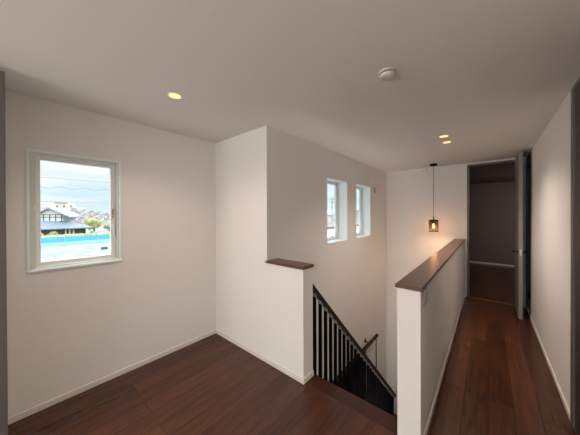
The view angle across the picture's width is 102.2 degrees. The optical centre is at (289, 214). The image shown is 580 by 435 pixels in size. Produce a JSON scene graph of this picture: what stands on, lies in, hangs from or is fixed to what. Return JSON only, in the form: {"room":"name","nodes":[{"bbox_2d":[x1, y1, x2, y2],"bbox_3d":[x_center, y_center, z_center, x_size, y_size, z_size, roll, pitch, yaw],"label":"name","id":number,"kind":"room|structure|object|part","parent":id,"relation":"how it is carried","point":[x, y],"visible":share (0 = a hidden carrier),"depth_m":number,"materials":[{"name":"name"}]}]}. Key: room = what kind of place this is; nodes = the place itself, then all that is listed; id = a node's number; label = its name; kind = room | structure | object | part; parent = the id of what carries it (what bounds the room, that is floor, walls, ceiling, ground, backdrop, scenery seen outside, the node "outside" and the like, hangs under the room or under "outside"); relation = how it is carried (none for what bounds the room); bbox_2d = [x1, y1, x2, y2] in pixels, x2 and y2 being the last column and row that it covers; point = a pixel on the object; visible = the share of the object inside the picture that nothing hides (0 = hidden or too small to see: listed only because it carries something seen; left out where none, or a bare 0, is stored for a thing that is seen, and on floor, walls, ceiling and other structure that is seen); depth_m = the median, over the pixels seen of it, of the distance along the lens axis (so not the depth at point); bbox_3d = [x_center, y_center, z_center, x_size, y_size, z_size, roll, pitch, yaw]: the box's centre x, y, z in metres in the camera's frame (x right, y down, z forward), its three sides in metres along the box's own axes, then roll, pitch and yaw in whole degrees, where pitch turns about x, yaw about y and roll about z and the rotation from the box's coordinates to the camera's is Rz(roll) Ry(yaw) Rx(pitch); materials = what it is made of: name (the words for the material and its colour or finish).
{"room":"stair landing","nodes":[
{"label":"stair landing","id":0,"kind":"room"},
{"bbox_2d":[5,90,215,417],"bbox_3d":[-2.476,1.711,1.257,0.140,5.200,4.896,0,0,40],"label":"wall","id":1,"kind":"structure","parent":0,"point":[69,329],"depth_m":2.15,"materials":[{"name":"white paint"}]},
{"bbox_2d":[26,148,122,272],"bbox_3d":[-1.822,-0.031,2.011,0.151,0.934,0.602,0,0,40],"label":"window","id":2,"kind":"structure","parent":1,"relation":"in","point":[33,156],"depth_m":1.90,"materials":[{"name":"white plastic"}]},
{"bbox_3d":[-1.831,-0.032,2.035,0.047,0.865,0.499,0,0,40],"label":"sash","id":3,"kind":"part","parent":2,"relation":"part of","materials":[{"name":"white plastic"}]},
{"bbox_2d":[8,329,215,424],"bbox_3d":[-1.484,1.478,2.310,0.011,0.048,1.688,0,0,40],"label":"baseboard","id":4,"kind":"structure","parent":1,"relation":"attached to","point":[17,417],"depth_m":2.06,"materials":[{"name":"white wood"}]},
{"bbox_2d":[215,125,312,377],"bbox_3d":[-0.359,1.698,2.576,1.383,5.200,0.146,0,0,40],"label":"wall","id":5,"kind":"structure","parent":0,"point":[267,308],"depth_m":2.46,"materials":[{"name":"white paint"}]},
{"bbox_2d":[216,329,313,384],"bbox_3d":[-0.359,1.473,2.567,1.394,0.048,0.158,0,0,40],"label":"baseboard","id":6,"kind":"structure","parent":5,"relation":"attached to","point":[303,381],"depth_m":2.33,"materials":[{"name":"white wood"}]},
{"bbox_2d":[265,258,313,269],"bbox_3d":[-0.016,0.474,2.276,0.487,0.026,0.168,0,0,40],"label":"board","id":7,"kind":"object","parent":5,"relation":"attached to","point":[281,262],"visible":1,"depth_m":2.21,"materials":[{"name":"brown wood"}]},
{"bbox_2d":[0,0,579,183],"bbox_3d":[1.669,-0.984,2.510,5.300,0.172,12.300,0,0,40],"label":"ceiling","id":8,"kind":"structure","parent":0,"point":[490,76],"depth_m":1.44,"materials":[{"name":"white paint"}]},
{"bbox_2d":[168,92,181,98],"bbox_3d":[-0.866,-0.894,1.759,0.100,0.006,0.100,0,0,40],"label":"recessed light","id":9,"kind":"object","parent":8,"relation":"in","point":[174,95],"visible":1,"depth_m":1.75,"materials":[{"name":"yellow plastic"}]},
{"bbox_2d":[378,67,395,80],"bbox_3d":[0.613,-0.880,1.476,0.104,0.043,0.104,0,0,40],"label":"smoke detector","id":10,"kind":"object","parent":8,"relation":"attached to","point":[388,73],"visible":1,"depth_m":1.45,"materials":[{"name":"grey plastic"}]},
{"bbox_2d":[429,163,438,231],"bbox_3d":[2.607,-0.307,4.247,0.154,1.227,0.154,0,0,40],"label":"pendant lamp","id":11,"kind":"object","parent":8,"relation":"hanging from","point":[433,224],"visible":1,"depth_m":4.21,"materials":[{"name":"black metal"}]},
{"bbox_3d":[2.607,-0.421,4.246,0.006,0.940,0.006,0,0,-27],"label":"cord","id":12,"kind":"part","parent":11,"relation":"part of","materials":[{"name":"black metal"}]},
{"bbox_3d":[2.609,0.202,4.249,0.153,0.206,0.153,0,0,40],"label":"lamp shade","id":13,"kind":"part","parent":11,"relation":"part of","materials":[{"name":"clear glass"}]},
{"bbox_2d":[8,262,576,434],"bbox_3d":[1.736,1.630,2.474,4.951,0.280,12.200,0,0,40],"label":"floor","id":14,"kind":"structure","parent":0,"point":[497,379],"depth_m":1.91,"materials":[{"name":"brown wood"}]},
{"bbox_2d":[306,374,396,434],"bbox_3d":[0.483,1.512,1.887,0.771,0.032,0.146,0,0,40],"label":"trim","id":15,"kind":"structure","parent":14,"relation":"attached to","point":[371,412],"depth_m":1.84,"materials":[{"name":"brown wood"}]},
{"bbox_2d":[277,130,385,400],"bbox_3d":[2.144,1.676,5.337,0.220,5.200,7.304,0,0,40],"label":"wall","id":16,"kind":"structure","parent":0,"point":[350,274],"depth_m":3.47,"materials":[{"name":"white paint"}]},
{"bbox_2d":[326,177,346,243],"bbox_3d":[0.625,-0.058,3.534,0.223,0.929,0.614,0,0,40],"label":"window","id":17,"kind":"structure","parent":16,"relation":"in","point":[340,186],"depth_m":3.74,"materials":[{"name":"white plastic"}]},
{"bbox_3d":[0.567,-0.059,3.583,0.030,0.871,0.558,0,0,40],"label":"sash","id":18,"kind":"part","parent":17,"relation":"part of","materials":[{"name":"white"}]},
{"bbox_3d":[0.567,-0.058,3.583,0.060,0.905,0.590,0,0,40],"label":"frame","id":19,"kind":"part","parent":17,"relation":"part of","materials":[{"name":"white plastic"}]},
{"bbox_2d":[356,184,369,238],"bbox_3d":[1.234,-0.063,4.253,0.223,0.929,0.621,0,0,40],"label":"window","id":20,"kind":"structure","parent":16,"relation":"in","point":[364,191],"depth_m":4.46,"materials":[{"name":"white"}]},
{"bbox_3d":[1.176,-0.064,4.302,0.030,0.871,0.565,0,0,40],"label":"sash","id":21,"kind":"part","parent":20,"relation":"part of","materials":[{"name":"white"}]},
{"bbox_3d":[1.176,-0.063,4.302,0.060,0.905,0.597,0,0,40],"label":"frame","id":22,"kind":"part","parent":20,"relation":"part of","materials":[{"name":"white"}]},
{"bbox_2d":[397,242,463,434],"bbox_3d":[1.946,2.383,2.909,0.139,3.810,3.604,0,0,40],"label":"wall","id":23,"kind":"structure","parent":0,"point":[424,334],"depth_m":1.57,"materials":[{"name":"white paint"}]},
{"bbox_2d":[423,287,427,306],"bbox_3d":[0.914,0.553,1.576,0.011,0.112,0.110,0,0,40],"label":"switch plate","id":24,"kind":"object","parent":23,"relation":"attached to","point":[425,291],"visible":1,"depth_m":1.55,"materials":[{"name":"grey plastic"}]},
{"bbox_2d":[395,239,464,291],"bbox_3d":[1.934,0.464,2.896,0.160,0.026,3.614,0,0,40],"label":"board","id":25,"kind":"object","parent":23,"relation":"on","point":[422,275],"visible":1,"depth_m":1.96,"materials":[{"name":"brown wood"}]},
{"bbox_2d":[423,294,464,434],"bbox_3d":[1.996,1.464,2.852,0.011,0.048,3.592,0,0,40],"label":"baseboard","id":26,"kind":"structure","parent":23,"relation":"attached to","point":[454,331],"depth_m":2.05,"materials":[{"name":"white wood"}]},
{"bbox_2d":[386,157,525,414],"bbox_3d":[3.676,1.677,3.877,4.005,5.200,0.120,0,0,40],"label":"wall","id":27,"kind":"structure","parent":0,"point":[409,193],"depth_m":4.73,"materials":[{"name":"white paint"}]},
{"bbox_2d":[467,160,514,296],"bbox_3d":[3.491,0.291,4.022,0.705,2.372,0.142,0,0,40],"label":"door frame","id":28,"kind":"structure","parent":27,"relation":"attached to","point":[506,161],"depth_m":4.19,"materials":[{"name":"grey wood"}]},
{"bbox_2d":[470,297,514,305],"bbox_3d":[3.461,1.476,3.986,0.645,0.004,0.030,0,0,40],"label":"trim","id":29,"kind":"structure","parent":27,"relation":"attached to","point":[470,297],"depth_m":3.98,"materials":[{"name":"brown wood"}]},
{"bbox_2d":[470,181,514,264],"bbox_3d":[6.048,0.256,6.752,3.905,2.400,0.120,0,0,40],"label":"wall","id":30,"kind":"structure","parent":0,"point":[492,205],"depth_m":6.79,"materials":[{"name":"brown"}]},
{"bbox_2d":[470,261,514,266],"bbox_3d":[5.980,1.432,6.733,3.785,0.048,0.011,0,0,40],"label":"baseboard","id":31,"kind":"structure","parent":30,"relation":"attached to","point":[470,261],"depth_m":6.79,"materials":[{"name":"white wood"}]},
{"bbox_2d":[526,91,575,430],"bbox_3d":[1.103,1.702,0.496,0.120,5.200,8.365,0,0,40],"label":"wall","id":32,"kind":"structure","parent":0,"point":[551,153],"depth_m":2.13,"materials":[{"name":"white paint"}]},
{"bbox_2d":[513,152,527,319],"bbox_3d":[3.450,0.297,3.529,0.154,2.350,0.648,0,0,40],"label":"open door","id":33,"kind":"structure","parent":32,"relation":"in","point":[518,251],"depth_m":3.30,"materials":[{"name":"grey wood"}]},
{"bbox_3d":[3.448,0.297,3.526,0.044,2.350,0.635,0,0,40],"label":"door","id":34,"kind":"part","parent":33,"relation":"part of","materials":[{"name":"grey wood"}]},
{"bbox_2d":[526,151,530,315],"bbox_3d":[3.617,0.287,3.481,0.106,2.385,0.544,0,0,40],"label":"door frame","id":35,"kind":"structure","parent":32,"relation":"attached to","point":[528,157],"depth_m":3.67,"materials":[{"name":"grey wood"}]},
{"bbox_2d":[528,159,529,308],"bbox_3d":[3.589,0.303,3.491,0.081,2.341,0.471,0,0,40],"label":"door","id":36,"kind":"structure","parent":32,"relation":"in","point":[529,159],"depth_m":3.64,"materials":[{"name":"grey wood"}]},
{"bbox_2d":[530,316,569,419],"bbox_3d":[2.711,1.463,2.494,0.011,0.048,2.143,0,0,40],"label":"baseboard","id":37,"kind":"structure","parent":32,"relation":"attached to","point":[531,320],"depth_m":2.14,"materials":[{"name":"white wood"}]},
{"bbox_2d":[570,77,579,429],"bbox_3d":[1.741,0.303,1.273,0.112,2.385,0.950,0,0,40],"label":"door frame","id":38,"kind":"structure","parent":32,"relation":"attached to","point":[577,84],"depth_m":1.62,"materials":[{"name":"grey wood"}]},
{"bbox_2d":[575,86,579,434],"bbox_3d":[1.714,0.319,1.280,0.042,2.341,0.839,0,0,40],"label":"door","id":39,"kind":"structure","parent":32,"relation":"in","point":[577,233],"depth_m":1.57,"materials":[{"name":"grey wood"}]},
{"bbox_3d":[1.689,4.390,2.534,5.300,0.200,12.200,0,0,40],"label":"floor","id":40,"kind":"structure","parent":0,"visible":0},
{"bbox_2d":[313,284,395,415],"bbox_3d":[1.032,2.491,3.183,0.048,3.714,2.558,0,0,40],"label":"balustrade","id":41,"kind":"object","parent":40,"relation":"on","point":[380,394],"visible":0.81,"depth_m":2.70,"materials":[{"name":"black metal"}]},
{"bbox_2d":[333,334,377,399],"bbox_3d":[0.947,3.273,3.672,0.107,2.030,2.190,0,0,40],"label":"balustrade","id":42,"kind":"object","parent":40,"relation":"on","point":[375,336],"visible":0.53,"depth_m":3.96,"materials":[{"name":"black metal"}]},
{"bbox_3d":[-1.934,0.308,1.501,0.371,2.400,0.115,0,0,40],"label":"wall partition","id":43,"kind":"structure","parent":0,"visible":0},
{"bbox_2d":[0,71,7,434],"bbox_3d":[-1.768,0.328,1.365,0.062,2.360,0.143,0,0,40],"label":"trim","id":44,"kind":"structure","parent":43,"relation":"attached to","point":[3,251],"depth_m":1.39,"materials":[{"name":"grey"}]},
{"label":"outside","id":45,"kind":"structure","parent":0,"visible":0},
{"bbox_2d":[41,227,109,259],"bbox_3d":[2.999,4.623,49.932,180.000,0.300,240.000,0,0,40],"label":"ground","id":46,"kind":"structure","parent":45,"point":[59,251],"depth_m":31.40,"materials":[{"name":"white concrete"}]},
{"bbox_2d":[41,208,92,235],"bbox_3d":[-50.888,1.624,48.068,9.200,6.100,14.500,0,0,40],"label":"house","id":47,"kind":"structure","parent":46,"relation":"on","point":[58,220],"depth_m":48.10,"materials":[{"name":"grey"}]},
{"bbox_3d":[-49.080,0.644,47.748,4.200,1.450,0.080,0,0,-20],"label":"timber frame","id":48,"kind":"part","parent":47,"relation":"part of","materials":[{"name":"grey"}]},
{"bbox_2d":[41,205,109,226],"bbox_3d":[-33.009,-0.909,185.296,70.000,9.808,360.000,0,0,40],"label":"hillside","id":49,"kind":"structure","parent":46,"relation":"on","point":[43,207],"depth_m":100.83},
{"bbox_2d":[48,202,84,210],"bbox_3d":[-105.996,-1.612,110.952,7.200,8.000,11.800,0,0,40],"label":"apartment block","id":50,"kind":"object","parent":49,"relation":"on","point":[56,204],"visible":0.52,"depth_m":108.26,"materials":[{"name":"grey concrete"}]},
{"bbox_2d":[41,234,109,246],"bbox_3d":[-34.873,3.995,36.148,0.150,1.350,50.000,0,0,40],"label":"construction fence","id":51,"kind":"object","parent":46,"relation":"on","point":[66,240],"visible":0.27,"depth_m":37.03,"materials":[{"name":"blue"}]},
{"bbox_2d":[84,217,101,230],"bbox_3d":[-50.857,2.599,60.633,3.270,4.064,3.755,0,0,40],"label":"autumn tree","id":52,"kind":"object","parent":46,"relation":"on","point":[91,221],"visible":0.94,"depth_m":59.87,"materials":[{"name":"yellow plant"}]},
{"bbox_2d":[85,246,109,255],"bbox_3d":[-23.990,4.628,30.706,3.381,0.045,10.153,0,0,-31],"label":"tarp","id":53,"kind":"object","parent":46,"relation":"on","point":[98,249],"visible":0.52,"depth_m":28.54,"materials":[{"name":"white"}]},
{"bbox_2d":[103,223,109,230],"bbox_3d":[-51.456,3.427,66.247,2.783,2.383,2.391,0,0,40],"label":"tree","id":54,"kind":"object","parent":46,"relation":"on","point":[106,226],"visible":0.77,"depth_m":65.57,"materials":[{"name":"green plant"}]},
{"bbox_2d":[327,209,333,222],"bbox_3d":[17.244,0.970,100.757,7.900,6.450,8.900,0,0,40],"label":"house","id":55,"kind":"structure","parent":46,"relation":"on","point":[329,211],"depth_m":96.64,"materials":[{"name":"grey"}]},
{"bbox_2d":[329,198,332,221],"bbox_3d":[10.950,-0.004,60.856,1.800,8.800,0.280,0,0,40],"label":"utility pole","id":56,"kind":"object","parent":46,"relation":"on","point":[331,198],"visible":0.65,"depth_m":60.77,"materials":[{"name":"grey concrete"}]},
{"bbox_2d":[327,222,358,236],"bbox_3d":[7.569,3.228,47.358,10.700,2.480,26.400,0,0,40],"label":"building","id":57,"kind":"structure","parent":46,"relation":"on","point":[330,226],"depth_m":39.63,"materials":[{"name":"grey"}]},
{"bbox_3d":[-37.377,4.625,44.831,13.000,0.030,100.000,0,0,40],"label":"grass strip","id":58,"kind":"object","parent":46,"relation":"on","visible":0},
{"bbox_2d":[41,232,109,237],"bbox_3d":[-40.264,3.995,39.407,1.899,1.359,48.000,0,0,40],"label":"hedge","id":59,"kind":"object","parent":58,"relation":"on","point":[93,233],"visible":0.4,"depth_m":41.32,"materials":[{"name":"green plant"}]}
]}

